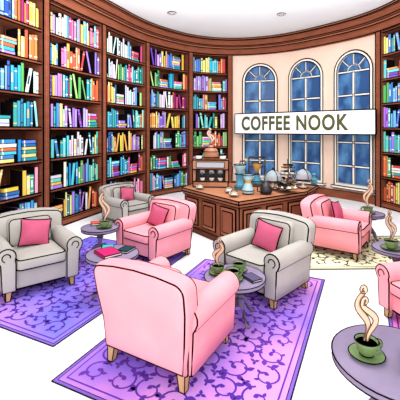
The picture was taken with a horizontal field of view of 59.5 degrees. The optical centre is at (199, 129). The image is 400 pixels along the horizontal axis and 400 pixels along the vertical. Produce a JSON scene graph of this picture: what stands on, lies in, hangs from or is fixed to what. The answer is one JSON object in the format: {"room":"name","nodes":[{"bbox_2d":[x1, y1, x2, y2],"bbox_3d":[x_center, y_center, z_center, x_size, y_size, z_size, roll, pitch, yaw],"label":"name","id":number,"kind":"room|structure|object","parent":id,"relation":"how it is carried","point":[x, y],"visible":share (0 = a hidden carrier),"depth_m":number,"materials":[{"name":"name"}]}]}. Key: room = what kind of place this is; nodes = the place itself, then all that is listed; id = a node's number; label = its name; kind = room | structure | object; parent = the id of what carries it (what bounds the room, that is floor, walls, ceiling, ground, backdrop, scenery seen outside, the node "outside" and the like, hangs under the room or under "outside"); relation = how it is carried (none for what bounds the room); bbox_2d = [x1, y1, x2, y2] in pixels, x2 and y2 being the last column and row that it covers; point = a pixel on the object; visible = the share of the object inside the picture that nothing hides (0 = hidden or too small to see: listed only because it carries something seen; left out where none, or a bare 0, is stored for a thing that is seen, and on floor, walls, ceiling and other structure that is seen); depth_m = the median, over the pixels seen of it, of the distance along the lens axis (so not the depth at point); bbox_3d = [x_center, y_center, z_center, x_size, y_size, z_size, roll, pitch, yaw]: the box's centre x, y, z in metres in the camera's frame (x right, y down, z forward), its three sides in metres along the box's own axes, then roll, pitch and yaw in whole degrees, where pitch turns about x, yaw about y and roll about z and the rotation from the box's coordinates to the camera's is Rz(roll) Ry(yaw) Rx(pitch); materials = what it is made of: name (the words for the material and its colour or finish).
{"room":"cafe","nodes":[
{"label":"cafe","id":0,"kind":"room"},
{"bbox_2d":[0,192,399,399],"bbox_3d":[0.000,1.900,4.500,18.000,0.100,17.000,0,0,0],"label":"floor","id":1,"kind":"structure","parent":0,"point":[28,366],"depth_m":3.02,"materials":[{"name":"white paint"}]},
{"bbox_2d":[0,236,186,346],"bbox_3d":[-1.568,1.843,4.517,1.910,0.012,2.507,0,0,26],"label":"patterned rug","id":2,"kind":"object","parent":1,"relation":"on","point":[48,313],"visible":0.38,"depth_m":3.65,"materials":[{"name":"purple carpet"}]},
{"bbox_2d":[0,207,82,302],"bbox_3d":[-2.026,1.436,4.253,0.909,0.818,0.893,0,0,-38],"label":"armchair","id":3,"kind":"object","parent":2,"relation":"on","point":[36,248],"visible":1,"depth_m":4.12,"materials":[{"name":"grey fabric"}]},
{"bbox_2d":[81,222,118,249],"bbox_3d":[-1.420,1.606,4.980,0.532,0.460,0.532,0,0,0],"label":"round side table","id":4,"kind":"object","parent":2,"relation":"on","point":[87,229],"visible":0.63,"depth_m":4.86,"materials":[{"name":"purple wood"}]},
{"bbox_2d":[91,221,99,225],"bbox_3d":[-1.522,1.359,5.089,0.130,0.036,0.146,0,0,-17],"label":"book","id":5,"kind":"object","parent":4,"relation":"on","point":[93,223],"visible":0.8,"depth_m":5.03,"materials":[{"name":"red paper"}]},
{"bbox_2d":[97,189,112,228],"bbox_3d":[-1.337,1.100,4.911,0.225,0.553,0.218,0,0,-23],"label":"coffee cup","id":6,"kind":"object","parent":4,"relation":"on","point":[104,223],"visible":1,"depth_m":4.91,"materials":[{"name":"green ceramic"}]},
{"bbox_2d":[85,244,138,297],"bbox_3d":[-0.980,1.607,3.920,0.590,0.459,0.590,0,0,0],"label":"round side table","id":7,"kind":"object","parent":2,"relation":"on","point":[91,258],"visible":0.34,"depth_m":3.82,"materials":[{"name":"purple wood"}]},
{"bbox_2d":[101,244,113,247],"bbox_3d":[-1.072,1.361,4.060,0.140,0.031,0.136,0,0,-11],"label":"book","id":8,"kind":"object","parent":7,"relation":"on","point":[104,245],"visible":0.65,"depth_m":4.09,"materials":[{"name":"teal paper"}]},
{"bbox_2d":[94,246,121,259],"bbox_3d":[-1.022,1.359,3.879,0.210,0.036,0.266,0,0,-40],"label":"book","id":9,"kind":"object","parent":7,"relation":"on","point":[107,252],"visible":1,"depth_m":3.84,"materials":[{"name":"pink paper"}]},
{"bbox_2d":[117,245,135,253],"bbox_3d":[-0.842,1.361,3.991,0.140,0.031,0.186,0,0,23],"label":"book","id":10,"kind":"object","parent":7,"relation":"on","point":[126,249],"visible":0.88,"depth_m":3.98,"materials":[{"name":"teal paper"}]},
{"bbox_2d":[114,197,196,259],"bbox_3d":[-0.634,1.453,5.173,0.910,0.784,0.893,0,0,38],"label":"armchair","id":11,"kind":"object","parent":2,"relation":"on","point":[165,230],"visible":0.88,"depth_m":5.03,"materials":[{"name":"pink fabric"}]},
{"bbox_2d":[0,0,232,225],"bbox_3d":[-2.133,-0.266,7.070,1.897,4.232,10.777,0,0,28],"label":"bookcase","id":12,"kind":"object","parent":1,"relation":"on","point":[86,105],"visible":0.9,"depth_m":7.61,"materials":[{"name":"brown wood"}]},
{"bbox_2d":[98,182,155,220],"bbox_3d":[-1.500,1.480,7.126,0.849,0.730,0.868,0,0,41],"label":"armchair","id":13,"kind":"object","parent":1,"relation":"on","point":[122,198],"visible":0.74,"depth_m":7.01,"materials":[{"name":"grey fabric"}]},
{"bbox_2d":[51,259,324,399],"bbox_3d":[0.223,1.843,3.439,1.630,0.012,2.706,0,0,26],"label":"patterned rug","id":14,"kind":"object","parent":1,"relation":"on","point":[263,361],"visible":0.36,"depth_m":2.72,"materials":[{"name":"purple carpet"}]},
{"bbox_2d":[94,256,238,394],"bbox_3d":[-0.261,1.418,2.894,0.908,0.850,0.893,0,0,30],"label":"armchair","id":15,"kind":"object","parent":14,"relation":"on","point":[159,315],"visible":1,"depth_m":2.53,"materials":[{"name":"pink fabric"}]},
{"bbox_2d":[204,264,265,328],"bbox_3d":[0.340,1.632,3.430,0.610,0.409,0.610,0,0,0],"label":"round side table","id":16,"kind":"object","parent":14,"relation":"on","point":[245,287],"visible":0.48,"depth_m":3.33,"materials":[{"name":"purple wood"}]},
{"bbox_2d":[209,238,225,275],"bbox_3d":[0.177,1.246,3.472,0.195,0.361,0.189,0,0,31],"label":"coffee cup","id":17,"kind":"object","parent":16,"relation":"on","point":[218,267],"visible":0.94,"depth_m":3.46,"materials":[{"name":"green ceramic"}]},
{"bbox_2d":[225,266,243,281],"bbox_3d":[0.313,1.375,3.331,0.215,0.104,0.208,0,0,-17],"label":"coffee cup","id":18,"kind":"object","parent":16,"relation":"on","point":[236,270],"visible":0.37,"depth_m":3.35,"materials":[{"name":"green ceramic"}]},
{"bbox_2d":[233,260,246,272],"bbox_3d":[0.393,1.382,3.541,0.186,0.090,0.180,0,0,-29],"label":"coffee cup","id":19,"kind":"object","parent":16,"relation":"on","point":[237,263],"visible":0.59,"depth_m":3.54,"materials":[{"name":"green ceramic"}]},
{"bbox_2d":[242,272,262,283],"bbox_3d":[0.498,1.414,3.349,0.120,0.026,0.176,0,0,-29],"label":"book","id":20,"kind":"object","parent":16,"relation":"on","point":[251,277],"visible":0.89,"depth_m":3.33,"materials":[{"name":"purple paper"}]},
{"bbox_2d":[213,210,315,309],"bbox_3d":[0.769,1.435,4.110,0.908,0.817,0.893,0,0,45],"label":"armchair","id":21,"kind":"object","parent":14,"relation":"on","point":[279,244],"visible":0.9,"depth_m":3.98,"materials":[{"name":"grey fabric"}]},
{"bbox_2d":[182,182,318,240],"bbox_3d":[0.873,1.470,6.210,2.558,0.781,1.935,0,0,13],"label":"counter","id":22,"kind":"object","parent":1,"relation":"on","point":[219,214],"depth_m":5.85,"materials":[{"name":"brown wood"}]},
{"bbox_2d":[196,184,203,188],"bbox_3d":[-0.002,1.036,6.401,0.170,0.084,0.165,0,0,24],"label":"espresso cup","id":23,"kind":"object","parent":22,"relation":"on","point":[198,185],"visible":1,"depth_m":6.36,"materials":[{"name":"white ceramic"}]},
{"bbox_2d":[188,128,232,187],"bbox_3d":[0.209,0.518,6.749,0.861,1.138,0.518,0,0,6],"label":"espresso machine","id":24,"kind":"object","parent":22,"relation":"on","point":[212,171],"visible":0.98,"depth_m":6.63,"materials":[{"name":"orange metal"}]},
{"bbox_2d":[224,187,231,192],"bbox_3d":[0.501,1.036,6.052,0.165,0.084,0.170,0,0,2],"label":"espresso cup","id":25,"kind":"object","parent":22,"relation":"on","point":[228,189],"visible":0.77,"depth_m":6.02,"materials":[{"name":"white ceramic"}]},
{"bbox_2d":[229,190,238,196],"bbox_3d":[0.551,1.036,5.700,0.170,0.084,0.165,0,0,12],"label":"espresso cup","id":26,"kind":"object","parent":22,"relation":"on","point":[233,193],"visible":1,"depth_m":5.67,"materials":[{"name":"white ceramic"}]},
{"bbox_2d":[233,159,246,189],"bbox_3d":[0.731,0.801,6.400,0.244,0.552,0.244,0,0,-36],"label":"coffee grinder","id":27,"kind":"object","parent":22,"relation":"on","point":[239,168],"visible":0.88,"depth_m":6.33,"materials":[{"name":"blue ceramic"}]},
{"bbox_2d":[242,174,254,193],"bbox_3d":[0.816,0.917,5.950,0.225,0.324,0.225,0,0,0],"label":"carafe","id":28,"kind":"object","parent":22,"relation":"on","point":[247,188],"visible":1,"depth_m":5.88,"materials":[{"name":"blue glass"}]},
{"bbox_2d":[248,156,265,186],"bbox_3d":[1.107,0.797,6.800,0.411,0.576,0.235,0,0,0],"label":"coffee maker","id":29,"kind":"object","parent":22,"relation":"on","point":[256,180],"visible":0.83,"depth_m":6.77,"materials":[{"name":"blue glass"}]},
{"bbox_2d":[257,181,275,194],"bbox_3d":[1.126,0.970,5.928,0.308,0.215,0.210,0,0,15],"label":"gooseneck kettle","id":30,"kind":"object","parent":22,"relation":"on","point":[265,188],"visible":1,"depth_m":5.87,"materials":[{"name":"black metal"}]},
{"bbox_2d":[262,167,283,189],"bbox_3d":[1.331,0.877,6.380,0.403,0.403,0.403,0,0,-17],"label":"cake stand","id":31,"kind":"object","parent":22,"relation":"on","point":[272,179],"visible":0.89,"depth_m":6.31,"materials":[{"name":"white"}]},
{"bbox_2d":[276,178,298,191],"bbox_3d":[1.521,0.955,6.120,0.396,0.245,0.396,0,0,0],"label":"stand","id":32,"kind":"object","parent":22,"relation":"on","point":[286,188],"visible":1,"depth_m":6.09,"materials":[{"name":"black metal"}]},
{"bbox_2d":[280,159,297,184],"bbox_3d":[1.747,0.825,6.950,0.396,0.505,0.396,0,0,0],"label":"stand","id":33,"kind":"object","parent":22,"relation":"on","point":[287,166],"visible":0.85,"depth_m":6.89,"materials":[{"name":"black metal"}]},
{"bbox_2d":[292,166,313,187],"bbox_3d":[1.928,0.877,6.550,0.403,0.403,0.403,0,0,-17],"label":"cake stand","id":34,"kind":"object","parent":22,"relation":"on","point":[303,178],"visible":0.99,"depth_m":6.47,"materials":[{"name":"white"}]},
{"bbox_2d":[311,173,316,185],"bbox_3d":[2.231,0.965,6.850,0.134,0.226,0.134,0,0,0],"label":"storage jar","id":35,"kind":"object","parent":22,"relation":"on","point":[313,175],"visible":0.97,"depth_m":6.80,"materials":[{"name":"blue glass"}]},
{"bbox_2d":[310,236,399,269],"bbox_3d":[2.798,1.843,5.363,2.848,0.012,1.497,0,0,0],"label":"patterned rug","id":36,"kind":"object","parent":1,"relation":"on","point":[321,258],"visible":0.29,"depth_m":4.97,"materials":[{"name":"beige carpet"}]},
{"bbox_2d":[299,194,371,260],"bbox_3d":[2.117,1.453,5.445,0.893,0.784,0.911,0,0,37],"label":"armchair","id":37,"kind":"object","parent":36,"relation":"on","point":[338,228],"visible":0.94,"depth_m":5.18,"materials":[{"name":"pink fabric"}]},
{"bbox_2d":[360,210,385,240],"bbox_3d":[2.800,1.606,5.800,0.492,0.460,0.492,0,0,0],"label":"round side table","id":38,"kind":"object","parent":36,"relation":"on","point":[378,215],"visible":0.41,"depth_m":5.68,"materials":[{"name":"purple wood"}]},
{"bbox_2d":[360,179,374,213],"bbox_3d":[2.757,1.088,5.753,0.234,0.577,0.227,0,0,42],"label":"coffee cup","id":39,"kind":"object","parent":38,"relation":"on","point":[369,191],"visible":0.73,"depth_m":5.74,"materials":[{"name":"green ceramic"}]},
{"bbox_2d":[371,241,399,261],"bbox_3d":[2.300,1.607,4.100,0.530,0.459,0.530,0,0,0],"label":"round side table","id":40,"kind":"object","parent":36,"relation":"on","point":[395,255],"visible":0.55,"depth_m":4.03,"materials":[{"name":"purple wood"}]},
{"bbox_2d":[380,210,399,250],"bbox_3d":[2.203,1.148,4.031,0.234,0.457,0.227,0,0,-23],"label":"coffee cup","id":41,"kind":"object","parent":40,"relation":"on","point":[391,244],"visible":1,"depth_m":4.02,"materials":[{"name":"green ceramic"}]},
{"bbox_2d":[331,324,399,399],"bbox_3d":[1.170,1.592,2.060,0.750,0.490,0.750,0,0,0],"label":"round side table","id":42,"kind":"object","parent":1,"relation":"on","point":[381,381],"visible":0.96,"depth_m":2.00,"materials":[{"name":"purple wood"}]},
{"bbox_2d":[348,284,385,364],"bbox_3d":[0.993,1.131,2.081,0.215,0.430,0.208,0,0,-11],"label":"coffee cup","id":43,"kind":"object","parent":42,"relation":"on","point":[366,348],"visible":1,"depth_m":2.08,"materials":[{"name":"green ceramic"}]},
{"bbox_2d":[375,24,399,212],"bbox_3d":[4.639,-0.266,5.796,0.799,4.232,5.710,0,0,0],"label":"bookcase","id":44,"kind":"object","parent":1,"relation":"on","point":[387,42],"visible":0.99,"depth_m":8.25,"materials":[{"name":"brown wood"}]},
{"bbox_2d":[383,32,399,204],"bbox_3d":[4.643,-0.302,5.785,0.593,3.978,5.323,0,0,0],"label":"books","id":45,"kind":"object","parent":44,"relation":"on","point":[391,40],"depth_m":8.17,"materials":[{"name":"multicoloured paper"}]},
{"bbox_2d":[388,313,399,327],"bbox_3d":[2.674,1.843,2.957,1.908,0.012,1.709,0,0,26],"label":"patterned rug","id":46,"kind":"object","parent":1,"relation":"on","point":[394,321],"visible":0.21,"depth_m":3.37,"materials":[{"name":"purple carpet"}]},
{"bbox_2d":[375,261,399,317],"bbox_3d":[2.279,1.483,3.230,0.857,0.719,0.872,0,0,-15],"label":"armchair","id":47,"kind":"object","parent":46,"relation":"on","point":[388,274],"visible":1,"depth_m":3.40,"materials":[{"name":"pink fabric"}]},
{"bbox_2d":[110,0,392,37],"bbox_3d":[0.421,-2.893,6.754,9.133,0.075,9.392,0,0,0],"label":"ceiling","id":48,"kind":"structure","parent":0,"point":[210,18],"depth_m":8.65,"materials":[{"name":"white paint"}]},
{"bbox_2d":[233,34,374,195],"bbox_3d":[2.925,-0.525,10.161,4.453,4.750,0.730,0,0,38],"label":"wall","id":49,"kind":"structure","parent":0,"point":[327,56],"depth_m":10.65,"materials":[{"name":"beige paint"}]},
{"bbox_2d":[51,0,399,55],"bbox_3d":[0.421,-2.605,6.733,9.252,0.494,9.554,0,0,0],"label":"trim","id":50,"kind":"structure","parent":49,"relation":"attached to","point":[107,13],"depth_m":9.39,"materials":[{"name":"brown wood"}]},
{"bbox_2d":[242,63,277,179],"bbox_3d":[1.872,-0.264,10.960,1.219,3.648,0.220,0,0,19],"label":"window","id":51,"kind":"structure","parent":49,"relation":"in","point":[260,80],"depth_m":10.96,"materials":[{"name":"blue glass"}]},
{"bbox_2d":[233,181,374,204],"bbox_3d":[2.880,1.736,10.091,4.248,0.228,0.616,0,0,38],"label":"baseboard","id":52,"kind":"structure","parent":49,"relation":"attached to","point":[341,194],"depth_m":9.35,"materials":[{"name":"brown wood"}]},
{"bbox_2d":[235,108,376,134],"bbox_3d":[2.645,-0.190,9.494,3.930,0.630,0.208,0,0,38],"label":"sign","id":53,"kind":"object","parent":49,"relation":"attached to","point":[349,121],"visible":1,"depth_m":9.18,"materials":[{"name":"white paint"}]},
{"bbox_2d":[288,58,325,185],"bbox_3d":[3.077,-0.264,10.190,1.219,3.648,0.220,0,0,45],"label":"window","id":54,"kind":"structure","parent":49,"relation":"in","point":[306,76],"depth_m":10.16,"materials":[{"name":"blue glass"}]},
{"bbox_2d":[331,49,374,193],"bbox_3d":[3.991,-0.264,9.107,0.220,3.648,1.219,0,0,-34],"label":"window","id":55,"kind":"structure","parent":49,"relation":"in","point":[354,70],"depth_m":9.09,"materials":[{"name":"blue glass"}]}
]}

